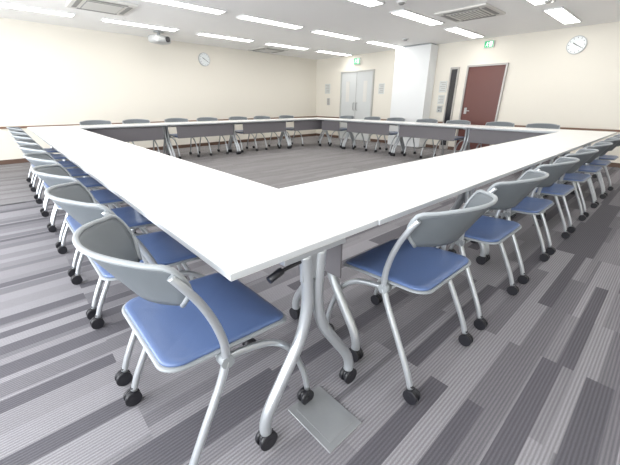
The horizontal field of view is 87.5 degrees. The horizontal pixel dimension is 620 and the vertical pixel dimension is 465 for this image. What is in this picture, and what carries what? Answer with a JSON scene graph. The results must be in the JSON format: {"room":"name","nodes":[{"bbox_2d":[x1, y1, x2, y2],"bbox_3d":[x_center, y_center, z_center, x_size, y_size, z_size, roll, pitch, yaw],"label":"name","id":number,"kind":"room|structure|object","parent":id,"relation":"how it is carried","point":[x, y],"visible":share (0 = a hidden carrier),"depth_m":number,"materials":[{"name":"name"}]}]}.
{"room":"conference room","nodes":[
{"label":"conference room","id":0,"kind":"room"},
{"bbox_2d":[0,18,316,159],"bbox_3d":[-3.853,-3.167,7.602,0.102,2.510,11.741,20,29,40],"label":"wall","id":1,"kind":"structure","parent":0,"point":[50,74],"depth_m":7.26,"materials":[{"name":"beige paint"}]},
{"bbox_2d":[0,133,315,164],"bbox_3d":[-3.748,-2.096,8.064,0.015,0.080,11.341,20,29,40],"label":"baseboard","id":2,"kind":"structure","parent":1,"relation":"attached to","point":[23,160],"depth_m":8.80,"materials":[{"name":"brown wood"}]},
{"bbox_2d":[0,116,315,128],"bbox_3d":[-3.742,-2.666,7.833,0.022,0.036,11.341,20,29,40],"label":"trim","id":3,"kind":"structure","parent":1,"relation":"attached to","point":[302,116],"depth_m":7.26,"materials":[{"name":"brown wood"}]},
{"bbox_2d":[198,53,209,65],"bbox_3d":[-2.694,-4.414,8.256,0.049,0.310,0.310,20,29,40],"label":"wall clock","id":4,"kind":"object","parent":1,"relation":"attached to","point":[204,60],"visible":1,"depth_m":8.24,"materials":[{"name":"grey plastic"}]},
{"bbox_2d":[0,136,619,464],"bbox_3d":[-0.297,-0.611,4.573,11.341,0.050,10.911,-19,29,-39],"label":"floor","id":5,"kind":"structure","parent":0,"point":[540,384],"depth_m":1.52,"materials":[{"name":"carpet"}]},
{"bbox_2d":[6,127,75,187],"bbox_3d":[-3.824,-1.111,4.643,0.602,0.794,0.534,-19,29,-39],"label":"chair","id":6,"kind":"object","parent":5,"relation":"on","point":[49,150],"visible":0.34,"depth_m":4.55,"materials":[{"name":"silver metal"}]},
{"bbox_2d":[43,148,57,151],"bbox_3d":[-3.826,-1.164,4.619,0.404,0.044,0.418,-19,29,-39],"label":"cushion","id":7,"kind":"object","parent":6,"relation":"on","point":[46,149],"depth_m":4.66,"materials":[{"name":"blue fabric"}]},
{"bbox_2d":[9,130,77,198],"bbox_3d":[-3.312,-0.900,4.123,0.602,0.794,0.534,-19,29,-39],"label":"chair","id":8,"kind":"object","parent":5,"relation":"on","point":[58,157],"visible":0.28,"depth_m":4.01,"materials":[{"name":"silver metal"}]},
{"bbox_2d":[50,154,65,158],"bbox_3d":[-3.314,-0.953,4.099,0.404,0.044,0.418,-19,29,-39],"label":"cushion","id":9,"kind":"object","parent":8,"relation":"on","point":[56,156],"depth_m":4.12,"materials":[{"name":"blue fabric"}]},
{"bbox_2d":[11,134,93,211],"bbox_3d":[-2.819,-0.697,3.623,0.602,0.794,0.534,-19,29,-39],"label":"chair","id":10,"kind":"object","parent":5,"relation":"on","point":[66,164],"visible":0.31,"depth_m":3.54,"materials":[{"name":"silver metal"}]},
{"bbox_2d":[32,161,76,166],"bbox_3d":[-2.822,-0.750,3.599,0.404,0.044,0.418,-19,29,-39],"label":"cushion","id":11,"kind":"object","parent":10,"relation":"on","point":[64,163],"depth_m":3.61,"materials":[{"name":"blue leather"}]},
{"bbox_2d":[27,126,86,167],"bbox_3d":[-3.917,-1.262,5.118,0.602,0.720,1.493,-19,29,-39],"label":"folding table","id":12,"kind":"object","parent":5,"relation":"on","point":[46,129],"visible":0.15,"depth_m":4.88,"materials":[{"name":"white laminate"}]},
{"bbox_2d":[14,139,111,227],"bbox_3d":[-2.401,-0.525,3.199,0.602,0.794,0.534,-19,29,-39],"label":"chair","id":13,"kind":"object","parent":5,"relation":"on","point":[75,172],"visible":0.24,"depth_m":3.12,"materials":[{"name":"silver metal"}]},
{"bbox_2d":[66,168,88,175],"bbox_3d":[-2.404,-0.578,3.175,0.404,0.044,0.418,-19,29,-39],"label":"cushion","id":14,"kind":"object","parent":13,"relation":"on","point":[74,171],"depth_m":3.20,"materials":[{"name":"blue leather"}]},
{"bbox_2d":[18,144,116,247],"bbox_3d":[-2.010,-0.364,2.802,0.602,0.794,0.534,-19,29,-39],"label":"chair","id":15,"kind":"object","parent":5,"relation":"on","point":[88,182],"visible":0.34,"depth_m":2.71,"materials":[{"name":"silver metal"}]},
{"bbox_2d":[43,177,102,187],"bbox_3d":[-2.013,-0.417,2.778,0.404,0.044,0.418,-19,29,-39],"label":"cushion","id":16,"kind":"object","parent":15,"relation":"on","point":[89,182],"depth_m":2.77,"materials":[{"name":"blue fabric"}]},
{"bbox_2d":[36,131,113,160],"bbox_3d":[-2.906,-0.845,4.091,0.602,0.720,1.493,-19,29,-39],"label":"folding table","id":17,"kind":"object","parent":5,"relation":"on","point":[78,136],"visible":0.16,"depth_m":3.81,"materials":[{"name":"white laminate"}]},
{"bbox_2d":[23,152,145,276],"bbox_3d":[-1.599,-0.195,2.384,0.602,0.794,0.534,-19,29,-39],"label":"chair","id":18,"kind":"object","parent":5,"relation":"on","point":[104,196],"visible":0.34,"depth_m":2.28,"materials":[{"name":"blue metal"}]},
{"bbox_2d":[58,189,122,207],"bbox_3d":[-1.601,-0.248,2.360,0.404,0.044,0.418,-19,29,-39],"label":"cushion","id":19,"kind":"object","parent":18,"relation":"on","point":[104,196],"depth_m":2.37,"materials":[{"name":"blue fabric"}]},
{"bbox_2d":[79,120,111,129],"bbox_3d":[-3.860,-1.658,6.009,0.534,0.794,0.602,-19,29,-39],"label":"chair","id":20,"kind":"object","parent":5,"relation":"on","point":[87,122],"visible":0.16,"depth_m":6.07,"materials":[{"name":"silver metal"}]},
{"bbox_2d":[31,164,186,319],"bbox_3d":[-1.181,-0.023,1.960,0.602,0.794,0.534,-19,29,-39],"label":"chair","id":21,"kind":"object","parent":5,"relation":"on","point":[53,174],"visible":0.42,"depth_m":1.85,"materials":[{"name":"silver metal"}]},
{"bbox_2d":[66,206,151,230],"bbox_3d":[-1.183,-0.076,1.936,0.404,0.044,0.418,-19,29,-39],"label":"cushion","id":22,"kind":"object","parent":21,"relation":"on","point":[129,215],"depth_m":1.91,"materials":[{"name":"blue fabric"}]},
{"bbox_2d":[50,139,178,176],"bbox_3d":[-1.794,-0.388,2.962,0.602,0.720,1.793,-19,29,-39],"label":"folding table","id":23,"kind":"object","parent":5,"relation":"on","point":[100,153],"visible":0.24,"depth_m":2.62,"materials":[{"name":"white laminate"}]},
{"bbox_2d":[74,123,172,156],"bbox_3d":[-3.445,-1.647,6.084,1.493,0.720,0.602,-19,29,-39],"label":"folding table","id":24,"kind":"object","parent":5,"relation":"on","point":[135,131],"visible":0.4,"depth_m":5.90,"materials":[{"name":"silver metal"}]},
{"bbox_2d":[44,181,204,385],"bbox_3d":[-0.776,0.144,1.549,0.602,0.794,0.534,-19,29,-39],"label":"chair","id":25,"kind":"object","parent":5,"relation":"on","point":[74,198],"visible":0.54,"depth_m":1.41,"materials":[{"name":"silver metal"}]},
{"bbox_2d":[93,231,197,277],"bbox_3d":[-0.779,0.090,1.525,0.404,0.044,0.418,-19,29,-39],"label":"cushion","id":26,"kind":"object","parent":25,"relation":"on","point":[165,250],"depth_m":1.51,"materials":[{"name":"blue fabric"}]},
{"bbox_2d":[122,119,159,152],"bbox_3d":[-3.343,-1.831,6.448,0.534,0.794,0.602,-19,29,-39],"label":"chair","id":27,"kind":"object","parent":5,"relation":"on","point":[128,121],"visible":0.23,"depth_m":6.49,"materials":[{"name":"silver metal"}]},
{"bbox_2d":[164,118,199,158],"bbox_3d":[-2.752,-2.030,6.950,0.534,0.794,0.602,-19,29,-39],"label":"chair","id":28,"kind":"object","parent":5,"relation":"on","point":[168,119],"visible":0.55,"depth_m":6.98,"materials":[{"name":"silver metal"}]},
{"bbox_2d":[72,214,313,464],"bbox_3d":[-0.355,0.317,1.122,0.602,0.794,0.534,-19,29,-39],"label":"chair","id":29,"kind":"object","parent":5,"relation":"on","point":[180,323],"visible":1,"depth_m":0.97,"materials":[{"name":"grey plastic"}]},
{"bbox_2d":[125,273,282,366],"bbox_3d":[-0.357,0.264,1.098,0.404,0.044,0.418,-19,29,-39],"label":"cushion","id":30,"kind":"object","parent":29,"relation":"on","point":[170,335],"depth_m":1.02,"materials":[{"name":"blue leather"}]},
{"bbox_2d":[163,120,238,157],"bbox_3d":[-2.338,-2.018,7.025,1.493,0.720,0.602,-19,29,-39],"label":"folding table","id":31,"kind":"object","parent":5,"relation":"on","point":[195,128],"visible":0.82,"depth_m":6.74,"materials":[{"name":"silver metal"}]},
{"bbox_2d":[197,117,228,155],"bbox_3d":[-2.235,-2.203,7.389,0.534,0.794,0.602,-19,29,-39],"label":"chair","id":32,"kind":"object","parent":5,"relation":"on","point":[200,118],"visible":0.58,"depth_m":7.44,"materials":[{"name":"silver metal"}]},
{"bbox_2d":[85,159,377,450],"bbox_3d":[-0.580,0.112,1.730,0.602,0.720,1.793,-19,29,-39],"label":"folding table","id":33,"kind":"object","parent":5,"relation":"on","point":[240,227],"visible":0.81,"depth_m":1.16,"materials":[{"name":"white laminate"}]},
{"bbox_2d":[229,116,257,152],"bbox_3d":[-1.644,-2.401,7.891,0.534,0.794,0.602,-19,29,-39],"label":"chair","id":34,"kind":"object","parent":5,"relation":"on","point":[233,117],"visible":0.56,"depth_m":7.93,"materials":[{"name":"silver metal"}]},
{"bbox_2d":[226,119,290,153],"bbox_3d":[-1.230,-2.389,7.966,1.493,0.720,0.602,-19,29,-39],"label":"folding table","id":35,"kind":"object","parent":5,"relation":"on","point":[252,126],"visible":0.82,"depth_m":7.68,"materials":[{"name":"silver metal"}]},
{"bbox_2d":[253,116,280,149],"bbox_3d":[-1.127,-2.574,8.330,0.534,0.794,0.602,-19,29,-39],"label":"chair","id":36,"kind":"object","parent":5,"relation":"on","point":[255,117],"visible":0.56,"depth_m":8.39,"materials":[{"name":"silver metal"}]},
{"bbox_2d":[277,115,303,146],"bbox_3d":[-0.536,-2.772,8.832,0.534,0.794,0.602,-19,29,-39],"label":"chair","id":37,"kind":"object","parent":5,"relation":"on","point":[280,116],"visible":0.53,"depth_m":8.88,"materials":[{"name":"silver metal"}]},
{"bbox_2d":[280,117,329,148],"bbox_3d":[-0.122,-2.760,8.907,1.493,0.720,0.602,-19,29,-39],"label":"folding table","id":38,"kind":"object","parent":5,"relation":"on","point":[312,123],"visible":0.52,"depth_m":8.61,"materials":[{"name":"silver metal"}]},
{"bbox_2d":[288,386,361,453],"bbox_3d":[0.053,0.698,1.232,0.170,0.008,0.230,-19,29,-39],"label":"floor outlet cover","id":39,"kind":"object","parent":5,"relation":"on","point":[323,417],"visible":0.97,"depth_m":1.22,"materials":[{"name":"silver metal"}]},
{"bbox_2d":[317,118,353,148],"bbox_3d":[0.716,-2.664,8.675,0.602,0.720,0.893,-19,29,-39],"label":"folding table","id":40,"kind":"object","parent":5,"relation":"on","point":[332,124],"visible":0.71,"depth_m":8.46,"materials":[{"name":"white laminate"}]},
{"bbox_2d":[329,116,353,147],"bbox_3d":[0.887,-2.755,8.807,0.602,0.794,0.534,-19,29,-39],"label":"chair","id":41,"kind":"object","parent":5,"relation":"on","point":[342,117],"visible":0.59,"depth_m":8.85,"materials":[{"name":"silver metal"}]},
{"bbox_2d":[352,116,380,150],"bbox_3d":[1.460,-2.519,8.225,0.602,0.794,0.534,-19,29,-39],"label":"chair","id":42,"kind":"object","parent":5,"relation":"on","point":[373,117],"visible":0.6,"depth_m":8.29,"materials":[{"name":"silver metal"}]},
{"bbox_2d":[342,119,402,155],"bbox_3d":[1.525,-2.331,7.854,0.602,0.720,1.493,-19,29,-39],"label":"folding table","id":43,"kind":"object","parent":5,"relation":"on","point":[380,127],"visible":0.87,"depth_m":7.58,"materials":[{"name":"silver metal"}]},
{"bbox_2d":[374,117,404,153],"bbox_3d":[1.932,-2.325,7.746,0.602,0.794,0.534,-19,29,-39],"label":"chair","id":44,"kind":"object","parent":5,"relation":"on","point":[394,118],"visible":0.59,"depth_m":7.80,"materials":[{"name":"silver metal"}]},
{"bbox_2d":[280,158,517,361],"bbox_3d":[0.600,0.019,1.978,1.493,0.720,0.602,-19,29,-39],"label":"folding table","id":45,"kind":"object","parent":5,"relation":"on","point":[385,194],"visible":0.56,"depth_m":1.63,"materials":[{"name":"white laminate"}]},
{"bbox_2d":[326,189,497,404],"bbox_3d":[0.428,0.181,1.471,0.534,0.794,0.602,-19,29,-39],"label":"chair","id":46,"kind":"object","parent":5,"relation":"on","point":[414,264],"visible":0.94,"depth_m":1.29,"materials":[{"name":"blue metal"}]},
{"bbox_2d":[346,238,468,290],"bbox_3d":[0.431,0.128,1.447,0.418,0.044,0.404,-19,29,-39],"label":"cushion","id":47,"kind":"object","parent":46,"relation":"on","point":[418,268],"depth_m":1.38,"materials":[{"name":"blue plastic"}]},
{"bbox_2d":[387,43,438,147],"bbox_3d":[2.688,-3.573,8.606,0.354,2.439,0.990,-19,29,-39],"label":"column","id":48,"kind":"structure","parent":5,"relation":"on","point":[415,65],"depth_m":8.33,"materials":[{"name":"white painted plaster"}]},
{"bbox_2d":[403,119,437,157],"bbox_3d":[2.471,-2.103,7.199,0.602,0.794,0.534,-19,29,-39],"label":"chair","id":49,"kind":"object","parent":5,"relation":"on","point":[417,120],"visible":0.54,"depth_m":7.25,"materials":[{"name":"silver metal"}]},
{"bbox_2d":[392,122,471,155],"bbox_3d":[2.536,-1.914,6.828,0.602,0.720,1.493,-19,29,-39],"label":"folding table","id":50,"kind":"object","parent":5,"relation":"on","point":[423,130],"visible":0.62,"depth_m":6.55,"materials":[{"name":"silver metal"}]},
{"bbox_2d":[432,120,470,157],"bbox_3d":[2.943,-1.909,6.720,0.602,0.794,0.534,-19,29,-39],"label":"chair","id":51,"kind":"object","parent":5,"relation":"on","point":[465,122],"visible":0.38,"depth_m":6.76,"materials":[{"name":"silver metal"}]},
{"bbox_2d":[398,169,548,329],"bbox_3d":[0.927,0.014,1.894,0.534,0.794,0.602,-19,29,-39],"label":"chair","id":52,"kind":"object","parent":5,"relation":"on","point":[494,230],"visible":0.63,"depth_m":1.69,"materials":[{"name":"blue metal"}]},
{"bbox_2d":[464,215,519,241],"bbox_3d":[0.929,-0.039,1.870,0.418,0.044,0.404,-19,29,-39],"label":"cushion","id":53,"kind":"object","parent":52,"relation":"on","point":[486,229],"depth_m":1.77,"materials":[{"name":"blue fabric"}]},
{"bbox_2d":[476,121,514,148],"bbox_3d":[3.483,-1.687,6.172,0.602,0.794,0.534,-19,29,-39],"label":"chair","id":54,"kind":"object","parent":5,"relation":"on","point":[506,124],"visible":0.2,"depth_m":6.23,"materials":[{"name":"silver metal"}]},
{"bbox_2d":[433,143,570,260],"bbox_3d":[1.708,-0.353,2.919,1.493,0.720,0.602,-19,29,-39],"label":"folding table","id":55,"kind":"object","parent":5,"relation":"on","point":[522,157],"visible":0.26,"depth_m":2.63,"materials":[{"name":"white laminate"}]},
{"bbox_2d":[448,156,579,283],"bbox_3d":[1.440,-0.158,2.330,0.534,0.794,0.602,-19,29,-39],"label":"chair","id":56,"kind":"object","parent":5,"relation":"on","point":[529,205],"visible":0.63,"depth_m":2.13,"materials":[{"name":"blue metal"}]},
{"bbox_2d":[511,197,552,212],"bbox_3d":[1.443,-0.211,2.306,0.418,0.044,0.404,-19,29,-39],"label":"cushion","id":57,"kind":"object","parent":56,"relation":"on","point":[528,204],"depth_m":2.19,"materials":[{"name":"blue fabric"}]},
{"bbox_2d":[462,125,566,163],"bbox_3d":[3.548,-1.498,5.801,0.602,0.720,1.493,-19,29,-39],"label":"folding table","id":58,"kind":"object","parent":5,"relation":"on","point":[484,134],"visible":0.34,"depth_m":5.65,"materials":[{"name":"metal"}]},
{"bbox_2d":[526,123,559,164],"bbox_3d":[3.955,-1.492,5.693,0.602,0.794,0.534,-19,29,-39],"label":"chair","id":59,"kind":"object","parent":5,"relation":"on","point":[534,125],"visible":0.12,"depth_m":5.74,"materials":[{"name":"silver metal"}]},
{"bbox_2d":[489,148,598,254],"bbox_3d":[1.931,-0.323,2.747,0.534,0.794,0.602,-19,29,-39],"label":"chair","id":60,"kind":"object","parent":5,"relation":"on","point":[584,154],"visible":0.49,"depth_m":2.55,"materials":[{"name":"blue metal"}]},
{"bbox_2d":[536,183,573,194],"bbox_3d":[1.934,-0.376,2.723,0.418,0.044,0.404,-19,29,-39],"label":"cushion","id":61,"kind":"object","parent":60,"relation":"on","point":[556,189],"depth_m":2.60,"materials":[{"name":"blue fabric"}]},
{"bbox_2d":[506,135,599,216],"bbox_3d":[2.816,-0.724,3.860,1.493,0.720,0.602,-19,29,-39],"label":"folding table","id":62,"kind":"object","parent":5,"relation":"on","point":[572,143],"visible":0.22,"depth_m":3.63,"materials":[{"name":"white laminate"}]},
{"bbox_2d":[510,142,612,232],"bbox_3d":[2.448,-0.496,3.186,0.534,0.794,0.602,-19,29,-39],"label":"chair","id":63,"kind":"object","parent":5,"relation":"on","point":[574,177],"visible":0.45,"depth_m":2.99,"materials":[{"name":"silver metal"}]},
{"bbox_2d":[559,173,590,180],"bbox_3d":[2.451,-0.549,3.162,0.418,0.044,0.404,-19,29,-39],"label":"cushion","id":64,"kind":"object","parent":63,"relation":"on","point":[570,176],"depth_m":3.06,"materials":[{"name":"blue plastic"}]},
{"bbox_2d":[534,138,619,216],"bbox_3d":[2.921,-0.654,3.588,0.534,0.794,0.602,-19,29,-39],"label":"chair","id":65,"kind":"object","parent":5,"relation":"on","point":[586,168],"visible":0.45,"depth_m":3.39,"materials":[{"name":"silver metal"}]},
{"bbox_2d":[578,165,601,171],"bbox_3d":[2.924,-0.707,3.563,0.418,0.044,0.404,-19,29,-39],"label":"cushion","id":66,"kind":"object","parent":65,"relation":"on","point":[584,168],"depth_m":3.45,"materials":[{"name":"blue plastic"}]},
{"bbox_2d":[545,130,616,190],"bbox_3d":[3.923,-1.095,4.800,1.493,0.720,0.602,-19,29,-39],"label":"folding table","id":67,"kind":"object","parent":5,"relation":"on","point":[570,133],"visible":0.19,"depth_m":4.63,"materials":[{"name":"white laminate"}]},
{"bbox_2d":[544,135,619,204],"bbox_3d":[3.356,-0.800,3.958,0.534,0.794,0.602,-19,29,-39],"label":"chair","id":68,"kind":"object","parent":5,"relation":"on","point":[595,162],"visible":0.31,"depth_m":3.79,"materials":[{"name":"silver metal"}]},
{"bbox_2d":[584,160,610,164],"bbox_3d":[3.359,-0.854,3.933,0.418,0.044,0.404,-19,29,-39],"label":"cushion","id":69,"kind":"object","parent":68,"relation":"on","point":[596,162],"depth_m":3.82,"materials":[{"name":"blue leather"}]},
{"bbox_2d":[563,134,619,196],"bbox_3d":[3.814,-0.954,4.347,0.534,0.794,0.602,-19,29,-39],"label":"chair","id":70,"kind":"object","parent":5,"relation":"on","point":[604,157],"visible":0.31,"depth_m":4.22,"materials":[{"name":"silver metal"}]},
{"bbox_2d":[599,155,617,158],"bbox_3d":[3.817,-1.007,4.322,0.418,0.044,0.404,-19,29,-39],"label":"cushion","id":71,"kind":"object","parent":70,"relation":"on","point":[604,156],"depth_m":4.24,"materials":[{"name":"blue fabric"}]},
{"bbox_2d":[0,0,619,59],"bbox_3d":[-0.282,-2.981,3.700,11.441,0.080,11.011,-19,29,-39],"label":"ceiling","id":72,"kind":"structure","parent":0,"point":[376,23],"depth_m":5.72,"materials":[{"name":"white paint"}]},
{"bbox_2d":[0,2,75,16],"bbox_3d":[-4.420,-3.468,4.999,1.310,0.020,0.270,-19,29,-39],"label":"recessed light","id":73,"kind":"object","parent":72,"relation":"in","point":[2,4],"visible":1,"depth_m":5.06,"materials":[{"name":"white plastic"}]},
{"bbox_2d":[65,0,138,15],"bbox_3d":[-3.119,-3.389,4.852,0.800,0.044,0.800,-19,29,-39],"label":"air conditioner","id":74,"kind":"object","parent":72,"relation":"attached to","point":[114,7],"visible":1,"depth_m":4.79,"materials":[{"name":"white plastic"}]},
{"bbox_2d":[80,1,123,13],"bbox_3d":[-3.119,-3.376,4.857,0.480,0.015,0.480,-19,29,-39],"label":"grille","id":75,"kind":"object","parent":74,"relation":"attached to","point":[90,5],"depth_m":4.82,"materials":[{"name":"white plastic"}]},
{"bbox_2d":[101,17,179,31],"bbox_3d":[-3.150,-3.893,6.078,1.310,0.020,0.270,-19,29,-39],"label":"recessed light","id":76,"kind":"object","parent":72,"relation":"in","point":[110,20],"visible":1,"depth_m":6.01,"materials":[{"name":"white plastic"}]},
{"bbox_2d":[148,31,170,44],"bbox_3d":[-3.123,-4.048,6.726,0.325,0.215,0.400,10,24,23],"label":"ceiling projector","id":77,"kind":"object","parent":72,"relation":"hanging from","point":[157,38],"visible":1,"depth_m":6.64,"materials":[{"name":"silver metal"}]},
{"bbox_2d":[143,0,226,14],"bbox_3d":[-1.883,-3.372,4.791,1.310,0.020,0.270,-19,29,-39],"label":"recessed light","id":78,"kind":"object","parent":72,"relation":"in","point":[176,3],"visible":1,"depth_m":4.85,"materials":[{"name":"white plastic"}]},
{"bbox_2d":[196,32,254,41],"bbox_3d":[-1.851,-4.329,7.181,1.310,0.020,0.270,-19,29,-39],"label":"recessed light","id":79,"kind":"object","parent":72,"relation":"in","point":[199,33],"visible":1,"depth_m":7.14,"materials":[{"name":"white plastic"}]},
{"bbox_2d":[248,46,288,52],"bbox_3d":[-1.140,-4.974,8.833,0.800,0.044,0.800,-19,29,-39],"label":"air conditioner","id":80,"kind":"object","parent":72,"relation":"attached to","point":[265,49],"visible":1,"depth_m":8.72,"materials":[{"name":"white plastic"}]},
{"bbox_2d":[257,49,279,52],"bbox_3d":[-1.140,-4.960,8.838,0.480,0.015,0.480,-19,29,-39],"label":"grille","id":81,"kind":"object","parent":80,"relation":"attached to","point":[261,50],"depth_m":8.78,"materials":[{"name":"white plastic"}]},
{"bbox_2d":[236,14,304,28],"bbox_3d":[-0.679,-3.775,5.813,1.310,0.020,0.270,-19,29,-39],"label":"recessed light","id":82,"kind":"object","parent":72,"relation":"in","point":[244,16],"visible":1,"depth_m":5.74,"materials":[{"name":"white plastic"}]},
{"bbox_2d":[264,42,309,49],"bbox_3d":[-0.566,-4.760,8.273,1.310,0.020,0.270,-19,29,-39],"label":"recessed light","id":83,"kind":"object","parent":72,"relation":"in","point":[268,43],"visible":1,"depth_m":8.22,"materials":[{"name":"white plastic"}]},
{"bbox_2d":[315,50,352,55],"bbox_3d":[0.712,-5.188,9.358,1.310,0.020,0.270,-19,29,-39],"label":"recessed light","id":84,"kind":"object","parent":72,"relation":"in","point":[321,51],"visible":1,"depth_m":9.30,"materials":[{"name":"white plastic"}]},
{"bbox_2d":[317,51,347,55],"bbox_3d":[0.712,-5.189,9.357,1.270,0.012,0.230,-19,29,-39],"label":"diffuser","id":85,"kind":"object","parent":84,"relation":"attached to","point":[329,52],"depth_m":9.36,"materials":[{"name":"white plastic"}]},
{"bbox_2d":[310,29,361,39],"bbox_3d":[0.577,-4.196,6.880,1.310,0.020,0.270,-19,29,-39],"label":"recessed light","id":86,"kind":"object","parent":72,"relation":"in","point":[318,31],"visible":1,"depth_m":6.80,"materials":[{"name":"white plastic"}]},
{"bbox_2d":[347,0,384,6],"bbox_3d":[0.508,-3.176,4.333,1.310,0.020,0.270,-19,29,-39],"label":"recessed light","id":87,"kind":"object","parent":72,"relation":"in","point":[369,3],"visible":1,"depth_m":4.62,"materials":[{"name":"white plastic"}]},
{"bbox_2d":[351,0,381,5],"bbox_3d":[0.508,-3.177,4.332,1.270,0.012,0.230,-19,29,-39],"label":"diffuser","id":88,"kind":"object","parent":87,"relation":"attached to","point":[363,2],"depth_m":4.62,"materials":[{"name":"white plastic"}]},
{"bbox_2d":[365,40,403,48],"bbox_3d":[1.869,-4.629,7.977,1.310,0.020,0.270,-19,29,-39],"label":"recessed light","id":89,"kind":"object","parent":72,"relation":"in","point":[374,42],"visible":0.86,"depth_m":7.92,"materials":[{"name":"white plastic"}]},
{"bbox_2d":[367,41,400,47],"bbox_3d":[1.869,-4.630,7.977,1.270,0.012,0.230,-19,29,-39],"label":"diffuser","id":90,"kind":"object","parent":89,"relation":"attached to","point":[370,42],"depth_m":7.92,"materials":[{"name":"white plastic"}]},
{"bbox_2d":[389,8,444,25],"bbox_3d":[1.838,-3.622,5.462,1.310,0.020,0.270,-19,29,-39],"label":"recessed light","id":91,"kind":"object","parent":72,"relation":"in","point":[405,13],"visible":1,"depth_m":5.39,"materials":[{"name":"white plastic"}]},
{"bbox_2d":[444,26,484,37],"bbox_3d":[3.167,-4.067,6.591,1.310,0.020,0.270,-19,29,-39],"label":"recessed light","id":92,"kind":"object","parent":72,"relation":"in","point":[458,30],"visible":1,"depth_m":6.54,"materials":[{"name":"white plastic"}]},
{"bbox_2d":[434,3,505,22],"bbox_3d":[2.552,-3.487,5.168,0.800,0.044,0.800,-19,29,-39],"label":"air conditioner","id":93,"kind":"object","parent":72,"relation":"attached to","point":[483,10],"visible":1,"depth_m":5.07,"materials":[{"name":"white plastic"}]},
{"bbox_2d":[448,9,490,20],"bbox_3d":[2.552,-3.474,5.173,0.480,0.015,0.480,-19,29,-39],"label":"grille","id":94,"kind":"object","parent":93,"relation":"attached to","point":[476,13],"depth_m":5.12,"materials":[{"name":"white plastic"}]},
{"bbox_2d":[525,0,555,5],"bbox_3d":[2.866,-3.115,4.211,1.310,0.020,0.270,-19,29,-39],"label":"recessed light","id":95,"kind":"object","parent":72,"relation":"in","point":[533,2],"visible":0.86,"depth_m":4.57,"materials":[{"name":"white plastic"}]},
{"bbox_2d":[528,0,543,4],"bbox_3d":[2.866,-3.116,4.211,1.270,0.012,0.230,-19,29,-39],"label":"diffuser","id":96,"kind":"object","parent":95,"relation":"attached to","point":[534,2],"depth_m":4.58,"materials":[{"name":"white plastic"}]},
{"bbox_2d":[542,6,581,23],"bbox_3d":[4.159,-3.549,5.309,1.310,0.020,0.270,-19,29,-39],"label":"recessed light","id":97,"kind":"object","parent":72,"relation":"in","point":[562,14],"visible":1,"depth_m":5.25,"materials":[{"name":"white plastic"}]},
{"bbox_2d":[316,21,619,162],"bbox_3d":[3.933,-3.168,7.703,0.100,2.510,10.911,-19,29,-39],"label":"wall","id":98,"kind":"structure","parent":0,"point":[545,83],"depth_m":6.74,"materials":[{"name":"beige paint"}]},
{"bbox_2d":[325,84,329,93],"bbox_3d":[0.593,-4.833,10.890,0.016,0.300,0.240,-19,29,-39],"label":"notice sheet","id":99,"kind":"object","parent":98,"relation":"attached to","point":[327,86],"visible":1,"depth_m":10.89,"materials":[{"name":"grey paper"}]},
{"bbox_2d":[339,69,374,140],"bbox_3d":[1.418,-3.972,10.195,0.089,2.025,1.300,-19,29,-39],"label":"door","id":100,"kind":"structure","parent":98,"relation":"in","point":[356,87],"depth_m":10.10,"materials":[{"name":"grey metal"}]},
{"bbox_2d":[353,57,360,64],"bbox_3d":[1.419,-5.157,9.745,0.065,0.180,0.260,-19,29,-39],"label":"exit sign","id":101,"kind":"object","parent":98,"relation":"attached to","point":[357,61],"visible":1,"depth_m":9.72,"materials":[{"name":"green plastic"}]},
{"bbox_2d":[378,83,384,93],"bbox_3d":[2.076,-4.176,9.403,0.016,0.280,0.200,-19,29,-39],"label":"notice sheet","id":102,"kind":"object","parent":98,"relation":"attached to","point":[382,85],"visible":1,"depth_m":9.39,"materials":[{"name":"grey paper"}]},
{"bbox_2d":[437,95,444,103],"bbox_3d":[3.336,-3.379,8.234,0.016,0.220,0.170,-19,29,-39],"label":"notice sheet","id":103,"kind":"object","parent":98,"relation":"attached to","point":[441,98],"visible":1,"depth_m":8.23,"materials":[{"name":"grey paper"}]},
{"bbox_2d":[439,81,446,91],"bbox_3d":[3.337,-3.657,8.123,0.016,0.260,0.190,-19,29,-39],"label":"notice sheet","id":104,"kind":"object","parent":98,"relation":"attached to","point":[443,84],"visible":1,"depth_m":8.11,"materials":[{"name":"grey paper"}]},
{"bbox_2d":[439,67,459,149],"bbox_3d":[3.492,-3.080,8.137,0.049,1.920,0.210,-19,29,-39],"label":"window","id":105,"kind":"structure","parent":98,"relation":"in","point":[454,71],"depth_m":8.02,"materials":[{"name":"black glass"}]},
{"bbox_2d":[316,133,619,167],"bbox_3d":[3.885,-2.073,8.100,0.015,0.080,10.911,-19,29,-39],"label":"baseboard","id":106,"kind":"structure","parent":98,"relation":"attached to","point":[611,164],"depth_m":8.75,"materials":[{"name":"brown"}]},
{"bbox_2d":[316,116,619,131],"bbox_3d":[3.885,-2.643,7.869,0.022,0.036,10.911,-19,29,-39],"label":"trim","id":107,"kind":"structure","parent":98,"relation":"attached to","point":[590,129],"depth_m":6.43,"materials":[{"name":"brown wood"}]},
{"bbox_2d":[454,63,508,150],"bbox_3d":[3.975,-2.879,7.620,0.084,1.935,0.870,-19,29,-39],"label":"door","id":108,"kind":"structure","parent":98,"relation":"in","point":[484,84],"depth_m":7.50,"materials":[{"name":"red wood"}]},
{"bbox_2d":[484,40,494,48],"bbox_3d":[3.962,-4.157,7.147,0.064,0.144,0.208,-19,29,-39],"label":"exit sign","id":109,"kind":"object","parent":98,"relation":"attached to","point":[491,43],"visible":1,"depth_m":7.12,"materials":[{"name":"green plastic"}]},
{"bbox_2d":[566,35,587,53],"bbox_3d":[5.044,-3.548,6.123,0.049,0.310,0.310,-19,29,-39],"label":"wall clock","id":110,"kind":"object","parent":98,"relation":"attached to","point":[577,44],"visible":1,"depth_m":6.11,"materials":[{"name":"grey plastic"}]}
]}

